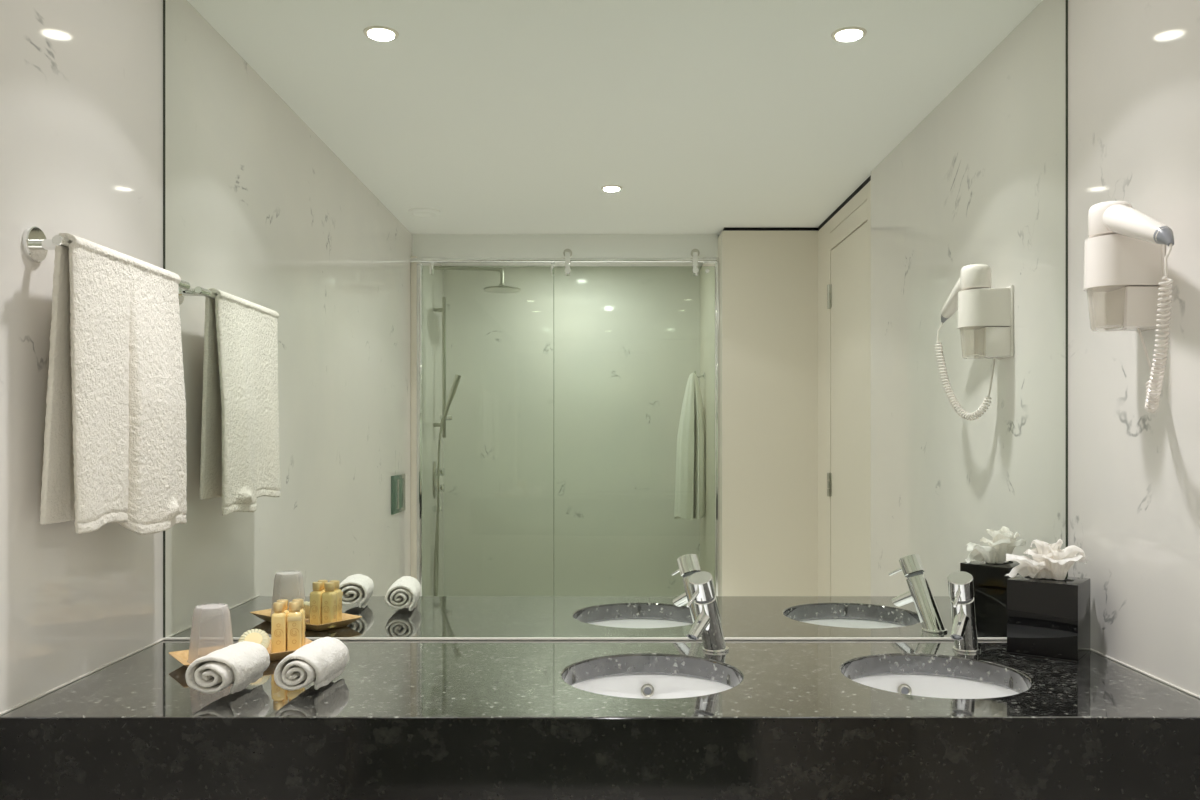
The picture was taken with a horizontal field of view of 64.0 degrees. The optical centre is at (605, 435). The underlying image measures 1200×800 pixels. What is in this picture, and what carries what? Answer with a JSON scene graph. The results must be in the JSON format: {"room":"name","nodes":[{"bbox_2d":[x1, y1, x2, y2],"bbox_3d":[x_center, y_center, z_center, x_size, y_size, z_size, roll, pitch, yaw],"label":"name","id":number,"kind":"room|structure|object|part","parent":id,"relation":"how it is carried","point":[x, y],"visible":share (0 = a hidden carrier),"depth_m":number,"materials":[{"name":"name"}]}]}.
{"room":"hotel bathroom","nodes":[
{"label":"hotel bathroom","id":0,"kind":"room"},
{"bbox_2d":[0,0,162,712],"bbox_3d":[-0.963,0.158,0.285,0.080,2.235,3.670,0,0,0],"label":"wall","id":1,"kind":"structure","parent":0,"point":[81,81],"depth_m":1.62,"materials":[{"name":"white stone"}]},
{"bbox_2d":[22,227,189,289],"bbox_3d":[-0.888,-0.308,1.741,0.070,0.057,0.466,0,0,0],"label":"towel bar","id":2,"kind":"object","parent":1,"relation":"attached to","point":[36,246],"visible":0.57,"depth_m":1.54,"materials":[{"name":"silver metal"}]},
{"bbox_3d":[-0.918,-0.308,1.545,0.009,0.057,0.057,0,0,0],"label":"wall plate","id":3,"kind":"part","parent":2,"relation":"part of","materials":[{"name":"silver metal"}]},
{"bbox_3d":[-0.886,-0.308,1.545,0.057,0.017,0.017,0,0,0],"label":"post","id":4,"kind":"part","parent":2,"relation":"part of","materials":[{"name":"silver metal"}]},
{"bbox_2d":[40,233,186,534],"bbox_3d":[-0.851,-0.073,1.707,0.090,0.503,0.397,0,0,0],"label":"bath towel","id":5,"kind":"object","parent":2,"relation":"hanging from","point":[115,432],"visible":1,"depth_m":1.64,"materials":[{"name":"white fabric"}]},
{"bbox_2d":[1068,0,1199,697],"bbox_3d":[1.002,0.158,1.315,0.080,2.235,1.610,0,0,0],"label":"wall","id":6,"kind":"structure","parent":0,"point":[1134,65],"depth_m":1.74,"materials":[{"name":"white stone"}]},
{"bbox_2d":[1084,234,1164,331],"bbox_3d":[0.905,-0.272,1.693,0.116,0.170,0.086,0,0,0],"label":"holder","id":7,"kind":"object","parent":6,"relation":"attached to","point":[1129,270],"visible":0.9,"depth_m":1.65,"materials":[{"name":"white plastic"}]},
{"bbox_2d":[1088,201,1173,412],"bbox_3d":[0.901,-0.225,1.605,0.096,0.373,0.249,0,0,0],"label":"hair dryer","id":8,"kind":"object","parent":7,"relation":"in","point":[1109,217],"visible":0.99,"depth_m":1.56,"materials":[{"name":"white plastic"}]},
{"bbox_3d":[0.885,-0.353,1.598,0.047,0.100,0.182,0,0,0],"label":"handle","id":9,"kind":"part","parent":8,"relation":"part of","materials":[{"name":"white plastic"}]},
{"bbox_3d":[0.905,-0.169,1.583,0.028,0.261,0.221,0,0,23],"label":"coiled cord","id":10,"kind":"part","parent":8,"relation":"part of","materials":[{"name":"white plastic"}]},
{"bbox_3d":[0.959,-0.272,1.693,0.007,0.170,0.086,0,0,0],"label":"plate","id":11,"kind":"part","parent":7,"relation":"part of","materials":[{"name":"white plastic"}]},
{"bbox_3d":[0.020,0.157,2.051,1.886,2.235,0.078,0,0,0],"label":"wall","id":12,"kind":"structure","parent":0,"visible":0},
{"bbox_2d":[0,639,163,715],"bbox_3d":[-0.921,0.423,1.724,0.004,0.004,0.553,0,0,0],"label":"trim","id":13,"kind":"structure","parent":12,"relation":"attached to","point":[156,642],"depth_m":1.66,"materials":[{"name":"white plastic"}]},
{"bbox_2d":[0,640,1199,799],"bbox_3d":[0.020,0.550,1.730,1.886,0.250,0.560,0,0,0],"label":"countertop","id":14,"kind":"structure","parent":12,"relation":"attached to","point":[402,719],"depth_m":1.45,"materials":[{"name":"stone"}]},
{"bbox_2d":[184,641,269,693],"bbox_3d":[-0.627,0.387,1.599,0.084,0.069,0.143,0,0,5],"label":"rolled towel","id":15,"kind":"object","parent":14,"relation":"on","point":[240,664],"visible":1,"depth_m":1.55,"materials":[{"name":"white fabric"}]},
{"bbox_2d":[169,638,312,666],"bbox_3d":[-0.682,0.415,1.822,0.252,0.020,0.124,0,0,-37],"label":"serving tray","id":16,"kind":"object","parent":14,"relation":"on","point":[181,656],"visible":0.27,"depth_m":1.81,"materials":[{"name":"brown wood"}]},
{"bbox_2d":[187,603,232,662],"bbox_3d":[-0.733,0.366,1.783,0.085,0.104,0.085,0,0,0],"label":"plastic cup","id":17,"kind":"object","parent":16,"relation":"on","point":[211,606],"visible":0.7,"depth_m":1.77,"materials":[{"name":"white"}]},
{"bbox_2d":[238,629,269,649],"bbox_3d":[-0.672,0.394,1.832,0.058,0.049,0.046,0,0,0],"label":"soap","id":18,"kind":"object","parent":16,"relation":"on","point":[259,636],"visible":0.58,"depth_m":1.83,"materials":[{"name":"beige"}]},
{"bbox_2d":[271,602,286,652],"bbox_3d":[-0.632,0.370,1.856,0.028,0.097,0.028,0,0,-14],"label":"toiletry bottle","id":19,"kind":"object","parent":16,"relation":"on","point":[279,617],"visible":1,"depth_m":1.84,"materials":[{"name":"yellow plastic"}]},
{"bbox_2d":[277,599,289,614],"bbox_3d":[-0.635,0.370,1.885,0.028,0.097,0.028,0,0,-14],"label":"toiletry bottle","id":20,"kind":"object","parent":16,"relation":"on","point":[286,611],"visible":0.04,"depth_m":1.88,"materials":[{"name":"yellow plastic"}]},
{"bbox_2d":[287,601,302,650],"bbox_3d":[-0.604,0.370,1.863,0.028,0.097,0.028,0,0,-14],"label":"toiletry bottle","id":21,"kind":"object","parent":16,"relation":"on","point":[294,617],"visible":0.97,"depth_m":1.85,"materials":[{"name":"yellow plastic"}]},
{"bbox_2d":[292,599,305,646],"bbox_3d":[-0.607,0.370,1.893,0.028,0.097,0.028,0,0,-14],"label":"toiletry bottle","id":22,"kind":"object","parent":16,"relation":"on","point":[302,610],"visible":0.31,"depth_m":1.89,"materials":[{"name":"yellow plastic"}]},
{"bbox_2d":[273,636,348,690],"bbox_3d":[-0.498,0.387,1.631,0.076,0.068,0.164,0,0,6],"label":"rolled towel","id":23,"kind":"object","parent":14,"relation":"on","point":[319,662],"visible":1,"depth_m":1.58,"materials":[{"name":"white fabric"}]},
{"bbox_2d":[572,674,731,698],"bbox_3d":[0.082,0.540,1.715,0.380,0.150,0.380,0,0,0],"label":"washbasin","id":24,"kind":"object","parent":14,"relation":"in","point":[642,686],"visible":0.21,"depth_m":1.88,"materials":[{"name":"white ceramic"}]},
{"bbox_2d":[686,571,728,652],"bbox_3d":[0.192,0.344,1.862,0.054,0.163,0.158,0,0,30],"label":"mixer tap","id":25,"kind":"object","parent":14,"relation":"on","point":[707,624],"visible":1,"depth_m":1.85,"materials":[{"name":"silver metal"}]},
{"bbox_3d":[0.165,0.307,1.815,0.008,0.028,0.049,0,0,30],"label":"lever","id":26,"kind":"part","parent":25,"relation":"part of","materials":[{"name":"silver metal"}]},
{"bbox_3d":[0.177,0.363,1.836,0.027,0.049,0.078,0,0,30],"label":"spout","id":27,"kind":"part","parent":25,"relation":"part of","materials":[{"name":"silver metal"}]},
{"bbox_2d":[853,674,1018,698],"bbox_3d":[0.585,0.540,1.715,0.380,0.150,0.380,0,0,0],"label":"washbasin","id":28,"kind":"object","parent":14,"relation":"in","point":[926,685],"visible":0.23,"depth_m":1.87,"materials":[{"name":"white ceramic"}]},
{"bbox_2d":[947,571,980,652],"bbox_3d":[0.691,0.344,1.862,0.054,0.163,0.158,0,0,30],"label":"mixer tap","id":29,"kind":"object","parent":14,"relation":"on","point":[960,583],"visible":1,"depth_m":1.85,"materials":[{"name":"silver metal"}]},
{"bbox_3d":[0.663,0.307,1.815,0.008,0.028,0.049,0,0,30],"label":"lever","id":30,"kind":"part","parent":29,"relation":"part of","materials":[{"name":"silver metal"}]},
{"bbox_3d":[0.676,0.363,1.836,0.027,0.049,0.078,0,0,30],"label":"spout","id":31,"kind":"part","parent":29,"relation":"part of","materials":[{"name":"silver metal"}]},
{"bbox_2d":[1005,539,1090,662],"bbox_3d":[0.864,0.315,1.883,0.151,0.221,0.117,0,0,37],"label":"flower pot","id":32,"kind":"object","parent":14,"relation":"on","point":[1048,611],"visible":1,"depth_m":1.85,"materials":[{"name":"black paint"}]},
{"bbox_2d":[162,0,1067,639],"bbox_3d":[0.020,-0.267,2.004,1.886,1.384,0.016,0,0,0],"label":"wall mirror","id":33,"kind":"object","parent":12,"relation":"attached to","point":[500,319],"visible":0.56,"depth_m":2.00,"materials":[{"name":"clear mirror"}]},
{"bbox_2d":[1090,648,1199,698],"bbox_3d":[0.961,0.423,1.724,0.004,0.004,0.553,0,0,0],"label":"trim","id":34,"kind":"structure","parent":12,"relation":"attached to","point":[1097,652],"depth_m":1.70,"materials":[{"name":"white plastic"}]}
]}

